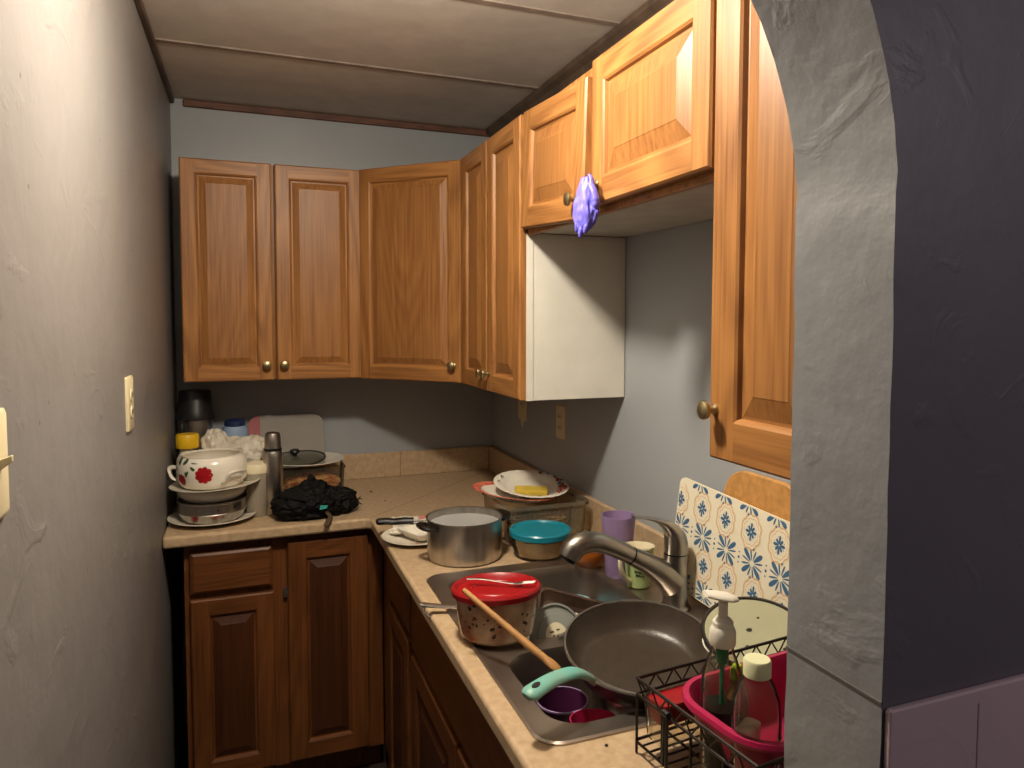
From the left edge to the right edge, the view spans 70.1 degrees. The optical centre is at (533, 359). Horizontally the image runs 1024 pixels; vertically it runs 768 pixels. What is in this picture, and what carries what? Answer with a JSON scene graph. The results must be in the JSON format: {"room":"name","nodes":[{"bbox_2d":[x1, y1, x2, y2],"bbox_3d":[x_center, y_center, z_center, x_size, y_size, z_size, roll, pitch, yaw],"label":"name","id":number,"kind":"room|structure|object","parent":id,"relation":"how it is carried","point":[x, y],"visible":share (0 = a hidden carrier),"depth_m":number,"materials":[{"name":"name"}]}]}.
{"room":"kitchen","nodes":[
{"label":"kitchen","id":0,"kind":"room"},
{"bbox_2d":[0,0,184,767],"bbox_3d":[-0.970,0.286,1.636,0.120,2.395,2.650,-1,3,-21],"label":"wall","id":1,"kind":"structure","parent":0,"point":[91,636],"depth_m":1.21,"materials":[{"name":"paint"}]},
{"bbox_2d":[0,408,13,518],"bbox_3d":[-0.556,0.112,0.764,0.019,0.116,0.072,-1,3,-21],"label":"light switch","id":2,"kind":"object","parent":1,"relation":"attached to","point":[5,460],"visible":1,"depth_m":0.78,"materials":[{"name":"beige plastic"}]},
{"bbox_2d":[125,375,133,432],"bbox_3d":[-0.906,0.100,1.640,0.009,0.122,0.078,-1,3,-21],"label":"outlet plate","id":3,"kind":"object","parent":1,"relation":"attached to","point":[129,397],"visible":1,"depth_m":1.61,"materials":[{"name":"beige plastic"}]},
{"bbox_2d":[130,389,132,400],"bbox_3d":[-0.903,0.081,1.640,0.002,0.028,0.033,-1,3,-21],"label":"socket","id":4,"kind":"object","parent":3,"relation":"attached to","point":[131,390],"depth_m":1.63,"materials":[{"name":"beige plastic"}]},
{"bbox_2d":[131,406,133,417],"bbox_3d":[-0.903,0.118,1.642,0.002,0.028,0.033,-1,3,-21],"label":"socket","id":5,"kind":"object","parent":3,"relation":"attached to","point":[132,407],"depth_m":1.64,"materials":[{"name":"beige plastic"}]},
{"bbox_2d":[134,0,173,102],"bbox_3d":[-0.906,-0.899,1.602,0.016,0.020,2.362,-1,3,-21],"label":"trim","id":6,"kind":"structure","parent":1,"relation":"attached to","point":[139,4],"depth_m":2.14,"materials":[{"name":"brown wood"}]},
{"bbox_2d":[178,688,388,767],"bbox_3d":[0.047,1.562,1.208,2.300,0.100,4.320,-1,3,-21],"label":"floor","id":7,"kind":"structure","parent":0,"point":[183,759],"depth_m":2.63,"materials":[{"name":"plastic"}]},
{"bbox_2d":[183,529,383,767],"bbox_3d":[-0.908,0.994,2.669,0.615,0.871,0.604,-1,3,-21],"label":"base cabinet","id":8,"kind":"object","parent":7,"relation":"on","point":[284,635],"visible":0.9,"depth_m":2.39,"materials":[{"name":"brown wood"}]},
{"bbox_2d":[383,549,414,767],"bbox_3d":[-0.160,1.012,2.384,0.604,0.871,0.510,-1,3,-21],"label":"base cabinet","id":9,"kind":"object","parent":7,"relation":"on","point":[398,650],"visible":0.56,"depth_m":2.19,"materials":[{"name":"brown wood"}]},
{"bbox_2d":[411,596,513,767],"bbox_3d":[0.168,1.057,1.551,0.604,0.871,1.278,-1,3,-21],"label":"base cabinet","id":10,"kind":"object","parent":7,"relation":"on","point":[449,729],"visible":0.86,"depth_m":1.69,"materials":[{"name":"brown wood"}]},
{"bbox_2d":[162,445,708,767],"bbox_3d":[-0.334,0.524,1.913,1.255,0.142,2.380,-1,3,-21],"label":"countertop","id":11,"kind":"structure","parent":10,"relation":"on","point":[411,482],"depth_m":2.27,"materials":[{"name":"laminate"}]},
{"bbox_2d":[175,432,198,510],"bbox_3d":[-1.183,0.388,2.499,0.074,0.269,0.074,-1,3,-21],"label":"bottle","id":12,"kind":"object","parent":11,"relation":"on","point":[186,442],"visible":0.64,"depth_m":2.47,"materials":[{"name":"yellow plastic"}]},
{"bbox_2d":[176,389,214,452],"bbox_3d":[-1.234,0.313,2.671,0.128,0.401,0.143,-2,4,-34],"label":"jug","id":13,"kind":"object","parent":11,"relation":"on","point":[195,413],"visible":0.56,"depth_m":2.62,"materials":[{"name":"metal"}]},
{"bbox_2d":[167,505,256,526],"bbox_3d":[-1.055,0.516,2.401,0.269,0.025,0.269,-1,3,-21],"label":"plate","id":14,"kind":"object","parent":11,"relation":"on","point":[174,518],"visible":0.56,"depth_m":2.36,"materials":[{"name":"beige ceramic"}]},
{"bbox_2d":[176,493,246,524],"bbox_3d":[-1.055,0.488,2.399,0.214,0.072,0.214,-1,3,-21],"label":"steel pan","id":15,"kind":"object","parent":14,"relation":"on","point":[229,510],"visible":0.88,"depth_m":2.32,"materials":[{"name":"silver metal"}]},
{"bbox_2d":[177,486,246,502],"bbox_3d":[-1.055,0.433,2.396,0.212,0.038,0.212,-1,3,-21],"label":"serving dish","id":16,"kind":"object","parent":15,"relation":"on","point":[218,496],"visible":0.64,"depth_m":2.31,"materials":[{"name":"beige ceramic"}]},
{"bbox_2d":[169,474,260,492],"bbox_3d":[-1.044,0.407,2.399,0.278,0.020,0.278,-2,4,-31],"label":"plate","id":17,"kind":"object","parent":16,"relation":"on","point":[250,478],"visible":0.45,"depth_m":2.35,"materials":[{"name":"beige ceramic"}]},
{"bbox_2d":[167,448,246,489],"bbox_3d":[-1.063,0.359,2.381,0.240,0.102,0.228,-1,3,-21],"label":"pot","id":18,"kind":"object","parent":17,"relation":"on","point":[214,468],"visible":1,"depth_m":2.31,"materials":[{"name":"beige ceramic"}]},
{"bbox_2d":[200,428,263,501],"bbox_3d":[-1.057,0.378,2.581,0.270,0.280,0.166,-1,3,-26],"label":"plastic bag","id":19,"kind":"object","parent":11,"relation":"on","point":[252,446],"visible":0.4,"depth_m":2.54,"materials":[{"name":"beige plastic"}]},
{"bbox_2d":[222,418,248,436],"bbox_3d":[-1.119,0.366,2.739,0.094,0.288,0.094,-1,3,-21],"label":"jar","id":20,"kind":"object","parent":11,"relation":"on","point":[232,426],"visible":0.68,"depth_m":2.70,"materials":[{"name":"blue plastic"}]},
{"bbox_2d":[244,460,266,516],"bbox_3d":[-0.934,0.434,2.465,0.089,0.184,0.089,-1,3,-21],"label":"shaker bottle","id":21,"kind":"object","parent":11,"relation":"on","point":[255,466],"visible":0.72,"depth_m":2.43,"materials":[{"name":"beige plastic"}]},
{"bbox_2d":[263,431,282,515],"bbox_3d":[-0.883,0.385,2.474,0.064,0.280,0.064,-1,3,-21],"label":"flask","id":22,"kind":"object","parent":11,"relation":"on","point":[272,454],"visible":0.88,"depth_m":2.45,"materials":[{"name":"metal"}]},
{"bbox_2d":[248,414,324,488],"bbox_3d":[-0.970,0.363,2.872,0.285,0.288,0.058,-1,3,-21],"label":"chopping board","id":23,"kind":"object","parent":11,"relation":"on","point":[297,431],"visible":0.55,"depth_m":2.88,"materials":[{"name":"grey plastic"}]},
{"bbox_2d":[248,416,259,435],"bbox_3d":[-1.080,0.364,2.823,0.045,0.290,0.002,-1,-6,-21],"label":"print","id":24,"kind":"object","parent":23,"relation":"attached to","point":[254,424],"depth_m":2.83},
{"bbox_2d":[283,460,345,489],"bbox_3d":[-0.847,0.455,2.775,0.243,0.108,0.168,-1,3,-21],"label":"food box","id":25,"kind":"object","parent":11,"relation":"on","point":[333,480],"visible":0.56,"depth_m":2.75,"materials":[{"name":"brown cardboard"}]},
{"bbox_2d":[283,452,343,466],"bbox_3d":[-0.868,0.390,2.801,0.277,0.019,0.277,-1,3,-21],"label":"plate","id":26,"kind":"object","parent":25,"relation":"on","point":[331,457],"visible":0.42,"depth_m":2.82,"materials":[{"name":"beige ceramic"}]},
{"bbox_2d":[282,449,325,468],"bbox_3d":[-0.903,0.367,2.764,0.226,0.055,0.225,-1,3,-15],"label":"lid","id":27,"kind":"object","parent":26,"relation":"on","point":[294,456],"visible":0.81,"depth_m":2.75,"materials":[{"name":"clear glass"}]},
{"bbox_2d":[270,474,361,526],"bbox_3d":[-0.719,0.464,2.436,0.300,0.143,0.207,-1,3,-21],"label":"bundle","id":28,"kind":"object","parent":11,"relation":"on","point":[313,498],"visible":1,"depth_m":2.40,"materials":[{"name":"black fabric"}]},
{"bbox_2d":[382,529,426,545],"bbox_3d":[-0.349,0.533,2.196,0.213,0.017,0.213,-1,3,-21],"label":"plate","id":29,"kind":"object","parent":11,"relation":"on","point":[400,539],"visible":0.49,"depth_m":2.16,"materials":[{"name":"beige ceramic"}]},
{"bbox_2d":[388,526,406,534],"bbox_3d":[-0.412,0.517,2.209,0.057,0.022,0.043,-1,3,-21],"label":"tissue","id":30,"kind":"object","parent":29,"relation":"on","point":[394,530],"visible":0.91,"depth_m":2.20,"materials":[{"name":"beige paper"}]},
{"bbox_2d":[397,523,426,541],"bbox_3d":[-0.332,0.523,2.201,0.122,0.028,0.122,3,4,44],"label":"square bowl","id":31,"kind":"object","parent":29,"relation":"on","point":[412,532],"visible":0.53,"depth_m":2.19,"materials":[{"name":"beige ceramic"}]},
{"bbox_2d":[376,517,426,524],"bbox_3d":[-0.377,0.497,2.244,0.213,0.023,0.027,1,3,-8],"label":"kitchen knife","id":32,"kind":"object","parent":31,"relation":"on","point":[403,520],"visible":0.99,"depth_m":2.23,"materials":[{"name":"black plastic"}]},
{"bbox_2d":[392,516,425,526],"bbox_3d":[-0.375,0.517,2.330,0.151,0.022,0.102,-1,3,-13],"label":"napkin","id":33,"kind":"object","parent":11,"relation":"on","point":[416,518],"visible":0.28,"depth_m":2.35,"materials":[{"name":"beige paper"}]},
{"bbox_2d":[416,506,510,567],"bbox_3d":[-0.192,0.494,2.036,0.241,0.114,0.215,1,3,6],"label":"stock pot","id":34,"kind":"object","parent":11,"relation":"on","point":[459,536],"visible":1,"depth_m":1.96,"materials":[{"name":"metal"}]},
{"bbox_2d":[482,489,588,543],"bbox_3d":[0.001,0.481,2.287,0.273,0.113,0.268,-1,3,-21],"label":"plastic tub","id":35,"kind":"object","parent":11,"relation":"on","point":[519,514],"visible":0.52,"depth_m":2.26,"materials":[{"name":"beige"}]},
{"bbox_2d":[472,481,554,503],"bbox_3d":[-0.061,0.415,2.270,0.256,0.049,0.258,0,3,-10],"label":"paper plate","id":36,"kind":"object","parent":35,"relation":"on","point":[489,488],"visible":0.66,"depth_m":2.27,"materials":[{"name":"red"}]},
{"bbox_2d":[493,470,568,497],"bbox_3d":[-0.007,0.396,2.298,0.238,0.050,0.235,-2,4,-31],"label":"paper plate","id":37,"kind":"object","parent":36,"relation":"on","point":[507,481],"visible":0.92,"depth_m":2.34,"materials":[{"name":"beige paper"}]},
{"bbox_2d":[515,485,547,495],"bbox_3d":[-0.007,0.406,2.249,0.102,0.028,0.042,0,3,-1],"label":"sponge","id":38,"kind":"object","parent":37,"relation":"on","point":[524,490],"visible":0.89,"depth_m":2.23,"materials":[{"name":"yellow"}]},
{"bbox_2d":[509,520,570,561],"bbox_3d":[0.019,0.512,2.052,0.174,0.077,0.174,-1,3,-21],"label":"glass bowl","id":39,"kind":"object","parent":11,"relation":"on","point":[531,539],"visible":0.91,"depth_m":2.00,"materials":[{"name":"clear glass"}]},
{"bbox_2d":[427,558,707,745],"bbox_3d":[0.124,0.659,1.602,0.558,0.178,0.812,-1,3,-21],"label":"sink","id":40,"kind":"object","parent":11,"relation":"in","point":[512,667],"visible":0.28,"depth_m":1.47,"materials":[{"name":"metal"}]},
{"bbox_2d":[419,602,517,642],"bbox_3d":[-0.138,0.608,1.662,0.238,0.125,0.072,-1,3,-21],"label":"ladle","id":41,"kind":"object","parent":40,"relation":"in","point":[422,604],"visible":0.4,"depth_m":1.64,"materials":[{"name":"metal"}]},
{"bbox_2d":[451,572,540,645],"bbox_3d":[-0.078,0.519,1.523,0.187,0.114,0.187,0,3,-2],"label":"food container","id":42,"kind":"object","parent":40,"relation":"on","point":[515,604],"visible":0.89,"depth_m":1.46,"materials":[{"name":"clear plastic"}]},
{"bbox_2d":[456,596,536,645],"bbox_3d":[-0.077,0.526,1.520,0.172,0.092,0.172,-1,-1,-21],"label":"jar","id":43,"kind":"object","parent":42,"relation":"on","point":[475,625],"depth_m":1.45,"materials":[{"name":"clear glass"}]},
{"bbox_2d":[467,578,534,584],"bbox_3d":[-0.069,0.466,1.529,0.146,0.009,0.017,1,3,10],"label":"fork","id":44,"kind":"object","parent":42,"relation":"on","point":[521,582],"visible":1,"depth_m":1.53,"materials":[{"name":"silver metal"}]},
{"bbox_2d":[462,588,560,670],"bbox_3d":[-0.046,0.504,1.365,0.228,0.107,0.021,2,4,33],"label":"wooden spoon","id":45,"kind":"object","parent":42,"relation":"on","point":[549,662],"visible":0.93,"depth_m":1.35,"materials":[{"name":"brown wood"}]},
{"bbox_2d":[449,564,641,640],"bbox_3d":[0.035,0.653,1.732,0.405,0.176,0.400,-1,3,-21],"label":"basin","id":46,"kind":"object","parent":40,"relation":"in","point":[594,583],"depth_m":1.93,"materials":[{"name":"metal"}]},
{"bbox_2d":[510,646,592,707],"bbox_3d":[0.174,0.672,1.377,0.405,0.176,0.270,-1,3,-21],"label":"basin","id":47,"kind":"object","parent":40,"relation":"in","point":[525,667],"depth_m":1.45,"materials":[{"name":"metal"}]},
{"bbox_2d":[529,603,576,640],"bbox_3d":[0.049,0.591,1.565,0.132,0.118,0.066,-2,4,-31],"label":"tub cover","id":48,"kind":"object","parent":40,"relation":"in","point":[552,619],"visible":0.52,"depth_m":1.57,"materials":[{"name":"grey"}]},
{"bbox_2d":[557,632,564,637],"bbox_3d":[0.119,0.569,1.548,0.163,0.007,0.014,-2,4,-34],"label":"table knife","id":49,"kind":"object","parent":40,"relation":"on","point":[561,635],"visible":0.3,"depth_m":1.50,"materials":[{"name":"metal"}]},
{"bbox_2d":[536,686,588,722],"bbox_3d":[0.054,0.695,1.365,0.098,0.121,0.098,-1,3,-21],"label":"tumbler","id":50,"kind":"object","parent":40,"relation":"in","point":[560,702],"visible":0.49,"depth_m":1.40,"materials":[{"name":"purple plastic"}]},
{"bbox_2d":[537,587,604,613],"bbox_3d":[0.117,0.625,1.721,0.229,0.128,0.152,0,3,-3],"label":"baking pan","id":51,"kind":"object","parent":40,"relation":"in","point":[577,603],"visible":0.19,"depth_m":1.78,"materials":[{"name":"metal"}]},
{"bbox_2d":[575,553,604,568],"bbox_3d":[0.150,0.516,1.960,0.104,0.072,0.104,-1,3,-21],"label":"bowl","id":52,"kind":"object","parent":40,"relation":"on","point":[590,560],"visible":0.43,"depth_m":1.92,"materials":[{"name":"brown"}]},
{"bbox_2d":[569,708,615,722],"bbox_3d":[0.104,0.652,1.280,0.083,0.054,0.082,-1,3,-26],"label":"bowl","id":53,"kind":"object","parent":40,"relation":"on","point":[589,714],"visible":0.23,"depth_m":1.31,"materials":[{"name":"red plastic"}]},
{"bbox_2d":[588,671,644,715],"bbox_3d":[0.226,0.664,1.395,0.267,0.181,0.267,-1,3,-21],"label":"saucepot","id":54,"kind":"object","parent":40,"relation":"in","point":[598,701],"visible":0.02,"depth_m":1.31,"materials":[{"name":"metal"}]},
{"bbox_2d":[522,600,717,708],"bbox_3d":[0.176,0.549,1.284,0.286,0.100,0.417,1,3,19],"label":"frying pan","id":55,"kind":"object","parent":54,"relation":"on","point":[618,642],"visible":0.77,"depth_m":1.40,"materials":[{"name":"black metal"}]},
{"bbox_2d":[601,510,635,578],"bbox_3d":[0.218,0.478,1.878,0.089,0.158,0.089,-1,3,-21],"label":"tumbler","id":56,"kind":"object","parent":40,"relation":"on","point":[619,524],"visible":0.63,"depth_m":1.85,"materials":[{"name":"purple plastic"}]},
{"bbox_2d":[618,541,654,588],"bbox_3d":[0.248,0.510,1.805,0.107,0.105,0.082,0,3,-12],"label":"mug","id":57,"kind":"object","parent":40,"relation":"on","point":[635,579],"visible":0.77,"depth_m":1.78,"materials":[{"name":"green ceramic"}]},
{"bbox_2d":[702,638,728,668],"bbox_3d":[0.406,0.555,1.337,0.190,0.062,0.190,-1,3,-21],"label":"mixing bowl","id":58,"kind":"object","parent":40,"relation":"on","point":[704,644],"visible":0.06,"depth_m":1.32,"materials":[{"name":"silver ceramic"}]},
{"bbox_2d":[701,596,787,665],"bbox_3d":[0.406,0.501,1.334,0.195,0.068,0.188,0,3,-10],"label":"round lid","id":59,"kind":"object","parent":58,"relation":"on","point":[756,620],"visible":0.49,"depth_m":1.36,"materials":[{"name":"beige plastic"}]},
{"bbox_2d":[675,478,789,607],"bbox_3d":[0.425,0.429,1.569,0.024,0.282,0.414,-1,3,-25],"label":"cutting board","id":60,"kind":"object","parent":40,"relation":"on","point":[736,547],"visible":0.67,"depth_m":1.57,"materials":[{"name":"beige"}]},
{"bbox_2d":[559,515,690,611],"bbox_3d":[0.207,0.459,1.619,0.324,0.224,0.072,-1,3,-21],"label":"faucet","id":61,"kind":"object","parent":11,"relation":"on","point":[669,574],"visible":0.98,"depth_m":1.63,"materials":[{"name":"silver metal"}]},
{"bbox_2d":[635,636,786,767],"bbox_3d":[0.365,0.543,1.078,0.356,0.119,0.255,-1,3,-27],"label":"dish rack","id":62,"kind":"object","parent":11,"relation":"on","point":[666,716],"visible":0.39,"depth_m":1.06,"materials":[{"name":"black metal"}]},
{"bbox_2d":[643,684,694,743],"bbox_3d":[0.222,0.540,1.113,0.109,0.072,0.056,-1,3,-27],"label":"food box","id":63,"kind":"object","parent":62,"relation":"in","point":[673,694],"visible":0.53,"depth_m":1.10,"materials":[{"name":"red plastic"}]},
{"bbox_2d":[681,650,786,767],"bbox_3d":[0.400,0.531,1.079,0.366,0.095,0.206,-1,3,-27],"label":"tub","id":64,"kind":"object","parent":62,"relation":"in","point":[762,700],"visible":0.3,"depth_m":1.11,"materials":[{"name":"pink plastic"}]},
{"bbox_2d":[700,590,742,767],"bbox_3d":[0.265,0.449,1.026,0.058,0.253,0.058,-1,3,-21],"label":"soap dispenser","id":65,"kind":"object","parent":64,"relation":"in","point":[722,632],"visible":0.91,"depth_m":1.01,"materials":[{"name":"clear plastic"},{"name":"white plastic"}]},
{"bbox_2d":[700,646,742,765],"bbox_3d":[0.265,0.485,1.028,0.058,0.182,0.058,-1,3,-21],"label":"bottle","id":66,"kind":"object","parent":64,"relation":"in","point":[717,705],"depth_m":1.02,"materials":[{"name":"clear plastic"}]},
{"bbox_2d":[725,678,748,718],"bbox_3d":[0.292,0.517,1.051,0.034,0.115,0.034,-1,3,-21],"label":"bottle","id":67,"kind":"object","parent":64,"relation":"in","point":[732,686],"visible":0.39,"depth_m":1.04,"materials":[{"name":"brown"}]},
{"bbox_2d":[730,663,742,681],"bbox_3d":[0.292,0.448,1.047,0.020,0.023,0.020,-1,3,-21],"label":"stopper","id":68,"kind":"object","parent":67,"relation":"on","point":[733,670],"visible":0.73,"depth_m":1.04,"materials":[{"name":"green"}]},
{"bbox_2d":[735,717,760,738],"bbox_3d":[0.297,0.540,1.011,0.024,0.074,0.040,3,4,38],"label":"box","id":69,"kind":"object","parent":64,"relation":"in","point":[750,727],"visible":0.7,"depth_m":1.00,"materials":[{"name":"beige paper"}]},
{"bbox_2d":[730,653,781,767],"bbox_3d":[0.296,0.487,0.969,0.065,0.184,0.065,-1,3,-21],"label":"bottle","id":70,"kind":"object","parent":64,"relation":"in","point":[756,666],"visible":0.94,"depth_m":0.96,"materials":[{"name":"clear plastic"}]},
{"bbox_2d":[724,471,790,521],"bbox_3d":[0.481,0.360,1.523,0.014,0.232,0.270,-1,3,-21],"label":"chopping board","id":71,"kind":"object","parent":11,"relation":"on","point":[772,496],"visible":0.29,"depth_m":1.52,"materials":[{"name":"brown wood"}]},
{"bbox_2d":[170,98,491,723],"bbox_3d":[-0.792,0.210,3.063,1.499,2.395,0.120,-1,3,-21],"label":"wall","id":72,"kind":"structure","parent":0,"point":[359,415],"depth_m":2.97,"materials":[{"name":"paint"}]},
{"bbox_2d":[178,157,360,381],"bbox_3d":[-0.965,-0.314,2.711,0.605,0.762,0.350,-1,3,-21],"label":"upper cabinet","id":73,"kind":"object","parent":72,"relation":"attached to","point":[270,254],"visible":1,"depth_m":2.57,"materials":[{"name":"brown wood"}]},
{"bbox_2d":[183,99,488,136],"bbox_3d":[-0.742,-0.968,2.945,1.214,0.026,0.016,-1,3,-21],"label":"trim","id":74,"kind":"structure","parent":72,"relation":"attached to","point":[186,102],"depth_m":2.91,"materials":[{"name":"brown wood"}]},
{"bbox_2d":[325,446,488,479],"bbox_3d":[-0.775,0.445,3.006,1.236,0.104,0.018,-1,3,-21],"label":"backsplash","id":75,"kind":"structure","parent":72,"relation":"attached to","point":[442,460],"depth_m":3.10,"materials":[{"name":"laminate"}]},
{"bbox_2d":[142,0,647,129],"bbox_3d":[-0.325,-0.959,1.821,1.499,0.084,2.650,-1,3,-21],"label":"ceiling","id":76,"kind":"structure","parent":0,"point":[454,63],"depth_m":2.22,"materials":[{"name":"white paint"}]},
{"bbox_2d":[492,219,790,532],"bbox_3d":[0.335,0.266,2.084,0.120,2.395,2.530,-1,3,-21],"label":"wall","id":77,"kind":"structure","parent":0,"point":[632,452],"depth_m":1.96,"materials":[{"name":"paint"}]},
{"bbox_2d":[359,159,461,382],"bbox_3d":[-0.353,-0.316,2.797,0.616,0.764,0.638,-1,3,-21],"label":"upper cabinet","id":78,"kind":"object","parent":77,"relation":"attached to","point":[410,215],"visible":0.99,"depth_m":2.59,"materials":[{"name":"brown wood"}]},
{"bbox_2d":[518,400,526,427],"bbox_3d":[-0.045,0.195,2.872,0.009,0.150,0.085,-1,3,-21],"label":"outlet plate","id":79,"kind":"object","parent":77,"relation":"attached to","point":[522,404],"visible":0.81,"depth_m":2.87,"materials":[{"name":"beige plastic"}]},
{"bbox_2d":[461,115,625,400],"bbox_3d":[-0.009,-0.286,2.286,0.350,0.766,0.596,-1,3,-21],"label":"upper cabinet","id":80,"kind":"object","parent":77,"relation":"attached to","point":[543,314],"visible":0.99,"depth_m":2.05,"materials":[{"name":"brown wood"}]},
{"bbox_2d":[556,405,565,439],"bbox_3d":[0.093,0.217,2.522,0.009,0.115,0.072,-1,3,-21],"label":"outlet plate","id":81,"kind":"object","parent":77,"relation":"attached to","point":[560,410],"visible":1,"depth_m":2.51,"materials":[{"name":"beige plastic"}]},
{"bbox_2d":[557,423,561,431],"bbox_3d":[0.090,0.236,2.522,0.002,0.028,0.033,-1,3,-21],"label":"socket","id":82,"kind":"object","parent":81,"relation":"attached to","point":[559,425],"depth_m":2.52,"materials":[{"name":"beige plastic"}]},
{"bbox_2d":[489,445,663,558],"bbox_3d":[0.241,0.495,2.139,0.018,0.104,2.378,-1,3,-21],"label":"backsplash","id":83,"kind":"structure","parent":77,"relation":"attached to","point":[500,461],"depth_m":2.33,"materials":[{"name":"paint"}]},
{"bbox_2d":[485,0,673,136],"bbox_3d":[0.242,-0.905,2.054,0.036,0.050,2.362,-1,3,-21],"label":"trim","id":84,"kind":"structure","parent":77,"relation":"attached to","point":[581,64],"depth_m":2.28,"materials":[{"name":"brown wood"}]},
{"bbox_2d":[521,0,716,236],"bbox_3d":[0.258,-0.469,1.598,0.350,0.326,0.858,-1,3,-21],"label":"upper cabinet","id":85,"kind":"object","parent":77,"relation":"attached to","point":[640,121],"visible":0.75,"depth_m":1.41,"materials":[{"name":"brown wood"}]},
{"bbox_2d":[572,173,599,237],"bbox_3d":[0.109,-0.316,1.500,0.067,0.130,0.045,2,3,26],"label":"glove","id":86,"kind":"object","parent":85,"relation":"hanging from","point":[586,204],"visible":1,"depth_m":1.49,"materials":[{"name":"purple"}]},
{"bbox_2d":[696,0,796,479],"bbox_3d":[0.471,-0.250,1.066,0.350,0.824,0.291,-1,3,-21],"label":"upper cabinet","id":87,"kind":"object","parent":77,"relation":"attached to","point":[749,411],"visible":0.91,"depth_m":1.07,"materials":[{"name":"brown wood"}]},
{"bbox_2d":[751,0,1023,767],"bbox_3d":[0.184,0.337,0.749,1.379,2.395,0.140,-1,3,-21],"label":"wall","id":88,"kind":"structure","parent":0,"point":[906,117],"depth_m":0.76,"materials":[{"name":"paint"}]},
{"bbox_2d":[786,645,979,767],"bbox_3d":[0.458,0.936,0.885,0.282,1.187,0.148,-1,3,-21],"label":"trim","id":89,"kind":"structure","parent":88,"relation":"attached to","point":[787,647],"depth_m":0.79,"materials":[{"name":"grey"}]},
{"bbox_2d":[883,673,1023,767],"bbox_3d":[0.604,0.940,0.869,0.531,1.181,0.009,-1,3,-21],"label":"wainscoting","id":90,"kind":"structure","parent":88,"relation":"attached to","point":[937,731],"depth_m":0.78,"materials":[{"name":"paint"}]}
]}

